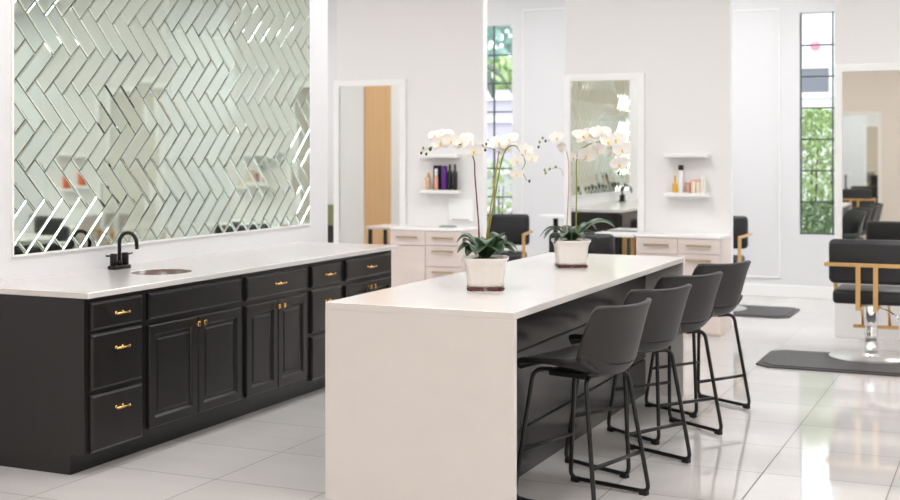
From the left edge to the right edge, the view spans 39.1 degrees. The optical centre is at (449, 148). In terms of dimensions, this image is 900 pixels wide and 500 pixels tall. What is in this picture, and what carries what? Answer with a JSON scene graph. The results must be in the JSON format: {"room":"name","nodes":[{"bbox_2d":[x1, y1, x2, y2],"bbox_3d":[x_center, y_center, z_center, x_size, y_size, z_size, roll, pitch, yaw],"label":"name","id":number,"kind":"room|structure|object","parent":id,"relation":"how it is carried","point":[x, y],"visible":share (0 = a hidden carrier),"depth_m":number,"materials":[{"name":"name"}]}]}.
{"room":"salon","nodes":[
{"label":"salon","id":0,"kind":"room"},
{"bbox_2d":[0,0,327,281],"bbox_3d":[-2.502,-0.250,6.675,0.200,3.700,7.160,0,0,24],"label":"wall","id":1,"kind":"structure","parent":0,"point":[11,268],"depth_m":8.06,"materials":[{"name":"white paint"}]},
{"bbox_2d":[11,0,310,256],"bbox_3d":[-1.701,-0.416,8.209,0.013,1.991,3.139,0,0,24],"label":"mirror","id":2,"kind":"object","parent":1,"relation":"attached to","point":[154,120],"visible":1,"depth_m":7.91,"materials":[{"name":"silver glass"}]},
{"bbox_2d":[0,295,899,499],"bbox_3d":[0.643,1.650,4.640,14.800,0.100,19.200,0,0,24],"label":"floor","id":3,"kind":"structure","parent":0,"point":[803,434],"depth_m":6.71,"materials":[{"name":"tile"}]},
{"bbox_2d":[0,290,142,474],"bbox_3d":[-2.006,1.166,6.541,0.795,0.868,0.459,0,0,24],"label":"base cabinet","id":4,"kind":"object","parent":3,"relation":"on","point":[71,369],"visible":0.98,"depth_m":6.32,"materials":[{"name":"black paint"}]},
{"bbox_2d":[0,242,397,298],"bbox_3d":[-1.429,0.715,7.869,0.787,0.030,3.385,0,0,24],"label":"countertop","id":5,"kind":"structure","parent":4,"relation":"on","point":[102,282],"depth_m":7.31,"materials":[{"name":"white stone"}]},
{"bbox_2d":[106,231,138,269],"bbox_3d":[-1.919,0.588,7.414,0.188,0.222,0.186,0,0,-17],"label":"faucet","id":6,"kind":"object","parent":5,"relation":"on","point":[120,260],"visible":1,"depth_m":7.39,"materials":[{"name":"black metal"}]},
{"bbox_2d":[131,269,191,274],"bbox_3d":[-1.645,0.781,7.234,0.327,0.158,0.366,0,0,24],"label":"sink","id":7,"kind":"object","parent":5,"relation":"in","point":[156,271],"visible":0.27,"depth_m":7.39,"materials":[{"name":"silver ceramic"}]},
{"bbox_2d":[130,275,241,453],"bbox_3d":[-1.726,1.166,7.172,0.792,0.868,0.919,0,0,24],"label":"base cabinet","id":8,"kind":"object","parent":3,"relation":"on","point":[192,332],"visible":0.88,"depth_m":6.97,"materials":[{"name":"black paint"}]},
{"bbox_2d":[229,264,306,419],"bbox_3d":[-1.385,1.166,7.934,0.795,0.868,0.749,0,0,24],"label":"base cabinet","id":9,"kind":"object","parent":3,"relation":"on","point":[273,301],"visible":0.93,"depth_m":7.74,"materials":[{"name":"black paint"}]},
{"bbox_2d":[295,258,340,396],"bbox_3d":[-1.139,1.166,8.487,0.795,0.868,0.459,0,0,24],"label":"base cabinet","id":10,"kind":"object","parent":3,"relation":"on","point":[323,277],"visible":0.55,"depth_m":8.25,"materials":[{"name":"black paint"}]},
{"bbox_2d":[328,225,333,242],"bbox_3d":[-1.463,1.265,15.645,0.660,0.670,0.315,0,0,24],"label":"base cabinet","id":11,"kind":"object","parent":3,"relation":"on","point":[330,227],"visible":0.03,"depth_m":15.47,"materials":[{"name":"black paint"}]},
{"bbox_2d":[328,204,333,224],"bbox_3d":[-1.418,0.805,15.617,0.295,0.250,0.220,0,0,24],"label":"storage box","id":12,"kind":"object","parent":11,"relation":"on","point":[330,206],"visible":0.24,"depth_m":15.52,"materials":[{"name":"green"}]},
{"bbox_2d":[341,250,390,298],"bbox_3d":[-0.893,1.166,9.040,0.795,0.868,0.749,0,0,24],"label":"base cabinet","id":13,"kind":"object","parent":3,"relation":"on","point":[366,273],"visible":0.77,"depth_m":8.84,"materials":[{"name":"black paint"}]},
{"bbox_2d":[390,225,477,286],"bbox_3d":[-0.154,1.173,12.083,0.750,0.855,0.443,0,0,24],"label":"drawer unit","id":14,"kind":"object","parent":3,"relation":"on","point":[424,252],"visible":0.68,"depth_m":11.92,"materials":[{"name":"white wood"}]},
{"bbox_2d":[439,225,456,227],"bbox_3d":[-0.021,0.736,12.050,0.140,0.018,0.100,0,0,24],"label":"metal tray","id":15,"kind":"object","parent":14,"relation":"on","point":[440,226],"visible":1,"depth_m":12.02,"materials":[{"name":"grey metal"}]},
{"bbox_2d":[325,252,683,499],"bbox_3d":[0.474,1.150,7.013,0.925,0.900,3.060,0,0,24],"label":"kitchen island","id":16,"kind":"object","parent":3,"relation":"on","point":[426,391],"visible":0.82,"depth_m":5.71,"materials":[{"name":"white stone"}]},
{"bbox_2d":[325,252,683,319],"bbox_3d":[0.474,0.716,7.013,0.925,0.032,3.060,0,0,24],"label":"island countertop","id":17,"kind":"structure","parent":16,"relation":"on","point":[533,284],"depth_m":6.28,"materials":[{"name":"white stone"}]},
{"bbox_2d":[420,129,538,290],"bbox_3d":[0.147,0.300,6.344,0.592,0.800,0.269,0,0,0],"label":"potted orchid","id":18,"kind":"object","parent":17,"relation":"on","point":[484,270],"visible":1,"depth_m":6.33,"materials":[{"name":"white plant"}]},
{"bbox_2d":[537,125,631,267],"bbox_3d":[0.800,0.279,7.566,0.558,0.842,0.275,0,0,0],"label":"potted orchid","id":19,"kind":"object","parent":17,"relation":"on","point":[570,250],"visible":1,"depth_m":7.54,"materials":[{"name":"white plant"}]},
{"bbox_2d":[487,214,532,261],"bbox_3d":[0.513,1.146,13.256,0.620,0.908,0.716,0,0,12],"label":"salon chair","id":20,"kind":"object","parent":3,"relation":"on","point":[516,227],"visible":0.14,"depth_m":13.46,"materials":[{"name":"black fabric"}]},
{"bbox_2d":[538,214,563,232],"bbox_3d":[1.138,1.155,13.669,0.320,0.890,0.300,0,0,24],"label":"trolley","id":21,"kind":"object","parent":3,"relation":"on","point":[555,217],"visible":0.2,"depth_m":13.62,"materials":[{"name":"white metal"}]},
{"bbox_2d":[538,214,563,218],"bbox_3d":[1.138,0.725,13.669,0.320,0.030,0.240,0,0,24],"label":"tray","id":22,"kind":"object","parent":21,"relation":"on","point":[555,216],"depth_m":13.58,"materials":[{"name":"white"}]},
{"bbox_2d":[549,232,614,254],"bbox_3d":[0.967,1.146,10.174,0.620,0.908,0.716,0,0,24],"label":"salon chair","id":23,"kind":"object","parent":3,"relation":"on","point":[605,243],"visible":0.09,"depth_m":10.32,"materials":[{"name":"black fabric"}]},
{"bbox_2d":[517,298,651,499],"bbox_3d":[0.628,1.141,5.786,0.522,0.919,0.495,0,0,39],"label":"bar stool","id":24,"kind":"object","parent":3,"relation":"on","point":[611,337],"visible":0.99,"depth_m":5.64,"materials":[{"name":"black plastic"}]},
{"bbox_2d":[595,231,641,254],"bbox_3d":[1.486,1.173,11.303,0.380,0.855,0.340,0,0,24],"label":"side table","id":25,"kind":"object","parent":3,"relation":"on","point":[631,235],"visible":0.36,"depth_m":11.22,"materials":[{"name":"white"}]},
{"bbox_2d":[564,284,691,478],"bbox_3d":[0.927,1.141,6.447,0.495,0.919,0.522,0,0,-40],"label":"bar stool","id":26,"kind":"object","parent":3,"relation":"on","point":[662,326],"visible":0.53,"depth_m":6.28,"materials":[{"name":"black plastic"}]},
{"bbox_2d":[607,271,722,444],"bbox_3d":[1.226,1.141,7.130,0.495,0.919,0.522,0,0,-32],"label":"bar stool","id":27,"kind":"object","parent":3,"relation":"on","point":[698,311],"visible":0.59,"depth_m":6.98,"materials":[{"name":"black leather"}]},
{"bbox_2d":[635,232,730,336],"bbox_3d":[2.039,1.173,11.107,0.750,0.855,0.443,0,0,24],"label":"drawer unit","id":28,"kind":"object","parent":3,"relation":"on","point":[696,248],"visible":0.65,"depth_m":10.91,"materials":[{"name":"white wood"}]},
{"bbox_2d":[645,260,750,417],"bbox_3d":[1.550,1.141,7.830,0.495,0.919,0.522,0,0,-35],"label":"bar stool","id":29,"kind":"object","parent":3,"relation":"on","point":[728,296],"visible":0.55,"depth_m":7.68,"materials":[{"name":"black leather"}]},
{"bbox_2d":[733,305,799,317],"bbox_3d":[2.594,1.591,12.649,1.650,0.018,0.820,0,0,24],"label":"mat","id":30,"kind":"object","parent":3,"relation":"on","point":[752,310],"visible":0.42,"depth_m":12.33,"materials":[{"name":"grey rubber"}]},
{"bbox_2d":[733,216,751,310],"bbox_3d":[2.626,1.128,12.610,0.620,0.908,0.716,0,0,24],"label":"salon chair","id":31,"kind":"object","parent":30,"relation":"on","point":[740,223],"visible":0.15,"depth_m":12.73,"materials":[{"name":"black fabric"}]},
{"bbox_2d":[756,350,899,376],"bbox_3d":[3.132,1.591,9.377,1.605,0.018,0.840,0,0,24],"label":"mat","id":32,"kind":"object","parent":3,"relation":"on","point":[780,359],"visible":0.93,"depth_m":9.31,"materials":[{"name":"grey rubber"}]},
{"bbox_2d":[824,239,899,363],"bbox_3d":[3.220,1.128,9.690,0.620,0.908,0.716,0,0,24],"label":"salon chair","id":33,"kind":"object","parent":32,"relation":"on","point":[857,262],"visible":1,"depth_m":9.45,"materials":[{"name":"black leather"}]},
{"bbox_2d":[328,0,834,286],"bbox_3d":[4.539,-0.250,13.392,14.600,3.700,0.160,0,0,24],"label":"wall","id":34,"kind":"structure","parent":0,"point":[803,257],"depth_m":13.87,"materials":[{"name":"white paint"}]},
{"bbox_2d":[487,26,511,213],"bbox_3d":[0.530,-0.273,15.168,0.510,2.386,0.029,0,0,24],"label":"window","id":35,"kind":"structure","parent":34,"relation":"in","point":[499,39],"depth_m":15.14,"materials":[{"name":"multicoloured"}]},
{"bbox_2d":[522,8,564,213],"bbox_3d":[1.434,-0.120,14.679,1.280,3.040,0.014,0,0,24],"label":"trim","id":36,"kind":"structure","parent":34,"relation":"attached to","point":[546,8],"depth_m":14.93,"materials":[{"name":"white"}]},
{"bbox_2d":[733,8,779,277],"bbox_3d":[2.942,-0.060,14.008,1.380,2.920,0.014,0,0,24],"label":"trim","id":37,"kind":"structure","parent":34,"relation":"attached to","point":[779,8],"depth_m":13.73,"materials":[{"name":"white"}]},
{"bbox_2d":[741,283,833,298],"bbox_3d":[4.503,1.535,13.310,14.600,0.130,0.018,0,0,24],"label":"baseboard","id":38,"kind":"structure","parent":34,"relation":"attached to","point":[815,292],"depth_m":13.68,"materials":[{"name":"white wood"}]},
{"bbox_2d":[800,12,834,234],"bbox_3d":[4.098,-0.273,13.580,0.680,2.386,0.029,0,0,24],"label":"window","id":39,"kind":"structure","parent":34,"relation":"in","point":[817,31],"depth_m":13.65,"materials":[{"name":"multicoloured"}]},
{"bbox_2d":[337,0,899,340],"bbox_3d":[1.789,-0.250,11.518,6.362,3.700,0.100,0,0,24],"label":"wall","id":40,"kind":"structure","parent":0,"point":[683,49],"depth_m":11.52,"materials":[{"name":"white paint"}]},
{"bbox_2d":[334,79,406,244],"bbox_3d":[-0.798,0.206,12.596,0.800,1.787,0.034,0,0,24],"label":"wall mirror","id":41,"kind":"object","parent":40,"relation":"attached to","point":[370,116],"visible":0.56,"depth_m":12.59,"materials":[{"name":"white mirror"}]},
{"bbox_2d":[420,154,461,157],"bbox_3d":[-0.089,0.066,12.228,0.390,0.034,0.130,0,0,24],"label":"floating shelf","id":42,"kind":"object","parent":40,"relation":"attached to","point":[422,155],"visible":0.92,"depth_m":12.16,"materials":[{"name":"white wood"}]},
{"bbox_2d":[420,190,461,193],"bbox_3d":[-0.089,0.411,12.228,0.390,0.034,0.130,0,0,24],"label":"floating shelf","id":43,"kind":"object","parent":40,"relation":"attached to","point":[421,191],"visible":1,"depth_m":12.16,"materials":[{"name":"white wood"}]},
{"bbox_2d":[426,173,430,189],"bbox_3d":[-0.208,0.311,12.281,0.044,0.165,0.043,0,0,24],"label":"bottle","id":44,"kind":"object","parent":43,"relation":"on","point":[428,180],"visible":1,"depth_m":12.27,"materials":[{"name":"beige plastic"}]},
{"bbox_2d":[434,169,437,189],"bbox_3d":[-0.133,0.291,12.204,0.038,0.205,0.037,0,0,24],"label":"bottle","id":45,"kind":"object","parent":43,"relation":"on","point":[436,170],"visible":1,"depth_m":12.19,"materials":[{"name":"brown"}]},
{"bbox_2d":[433,165,441,189],"bbox_3d":[-0.120,0.276,12.264,0.066,0.236,0.061,0,0,24],"label":"product box","id":46,"kind":"object","parent":43,"relation":"on","point":[438,167],"visible":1,"depth_m":12.24,"materials":[{"name":"black cardboard"}]},
{"bbox_2d":[441,166,446,189],"bbox_3d":[-0.055,0.278,12.213,0.062,0.232,0.061,0,0,24],"label":"bottle","id":47,"kind":"object","parent":43,"relation":"on","point":[444,168],"visible":1,"depth_m":12.19,"materials":[{"name":"purple plastic"}]},
{"bbox_2d":[447,164,451,189],"bbox_3d":[-0.002,0.271,12.190,0.048,0.245,0.047,0,0,24],"label":"bottle","id":48,"kind":"object","parent":43,"relation":"on","point":[449,172],"visible":1,"depth_m":12.17,"materials":[{"name":"black plastic"}]},
{"bbox_2d":[453,164,457,189],"bbox_3d":[0.048,0.270,12.167,0.048,0.248,0.047,0,0,24],"label":"bottle","id":49,"kind":"object","parent":43,"relation":"on","point":[455,175],"visible":1,"depth_m":12.15,"materials":[{"name":"black plastic"}]},
{"bbox_2d":[449,199,473,221],"bbox_3d":[0.109,0.588,12.194,0.260,0.215,0.031,0,0,24],"label":"dispenser","id":50,"kind":"object","parent":40,"relation":"attached to","point":[459,209],"visible":1,"depth_m":12.18,"materials":[{"name":"white plastic"}]},
{"bbox_2d":[564,73,644,254],"bbox_3d":[1.409,0.206,11.613,0.760,1.787,0.034,0,0,24],"label":"wall mirror","id":51,"kind":"object","parent":40,"relation":"attached to","point":[616,102],"visible":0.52,"depth_m":11.59,"materials":[{"name":"white mirror"}]},
{"bbox_2d":[664,192,710,196],"bbox_3d":[2.103,0.405,11.252,0.390,0.034,0.130,0,0,24],"label":"floating shelf","id":52,"kind":"object","parent":40,"relation":"attached to","point":[667,194],"visible":1,"depth_m":11.19,"materials":[{"name":"white wood"}]},
{"bbox_2d":[673,175,677,192],"bbox_3d":[2.003,0.310,11.297,0.044,0.155,0.043,0,0,24],"label":"bottle","id":53,"kind":"object","parent":52,"relation":"on","point":[675,185],"visible":1,"depth_m":11.28,"materials":[{"name":"orange"}]},
{"bbox_2d":[678,165,683,192],"bbox_3d":[2.051,0.265,11.275,0.048,0.245,0.047,0,0,24],"label":"bottle","id":54,"kind":"object","parent":52,"relation":"on","point":[680,167],"visible":1,"depth_m":11.26,"materials":[{"name":"white plastic"}]},
{"bbox_2d":[685,182,689,192],"bbox_3d":[2.108,0.340,11.250,0.046,0.095,0.045,0,0,24],"label":"bottle","id":55,"kind":"object","parent":52,"relation":"on","point":[687,184],"visible":1,"depth_m":11.23,"materials":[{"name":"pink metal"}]},
{"bbox_2d":[691,179,695,192],"bbox_3d":[2.154,0.328,11.230,0.042,0.120,0.041,0,0,24],"label":"bottle","id":56,"kind":"object","parent":52,"relation":"on","point":[693,184],"visible":1,"depth_m":11.21,"materials":[{"name":"beige plastic"}]},
{"bbox_2d":[696,179,700,192],"bbox_3d":[2.194,0.329,11.212,0.040,0.118,0.039,0,0,24],"label":"bottle","id":57,"kind":"object","parent":52,"relation":"on","point":[698,185],"visible":1,"depth_m":11.20,"materials":[{"name":"beige plastic"}]},
{"bbox_2d":[701,176,705,192],"bbox_3d":[2.233,0.315,11.194,0.044,0.145,0.043,0,0,24],"label":"bottle","id":58,"kind":"object","parent":52,"relation":"on","point":[703,182],"visible":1,"depth_m":11.18,"materials":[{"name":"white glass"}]},
{"bbox_2d":[664,153,710,156],"bbox_3d":[2.103,0.057,11.252,0.390,0.034,0.130,0,0,24],"label":"floating shelf","id":59,"kind":"object","parent":40,"relation":"attached to","point":[665,154],"visible":1,"depth_m":11.21,"materials":[{"name":"white wood"}]},
{"bbox_2d":[834,63,899,239],"bbox_3d":[3.621,0.192,10.628,0.770,1.817,0.034,0,0,24],"label":"wall mirror","id":60,"kind":"object","parent":40,"relation":"attached to","point":[866,96],"visible":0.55,"depth_m":10.68,"materials":[{"name":"white mirror"}]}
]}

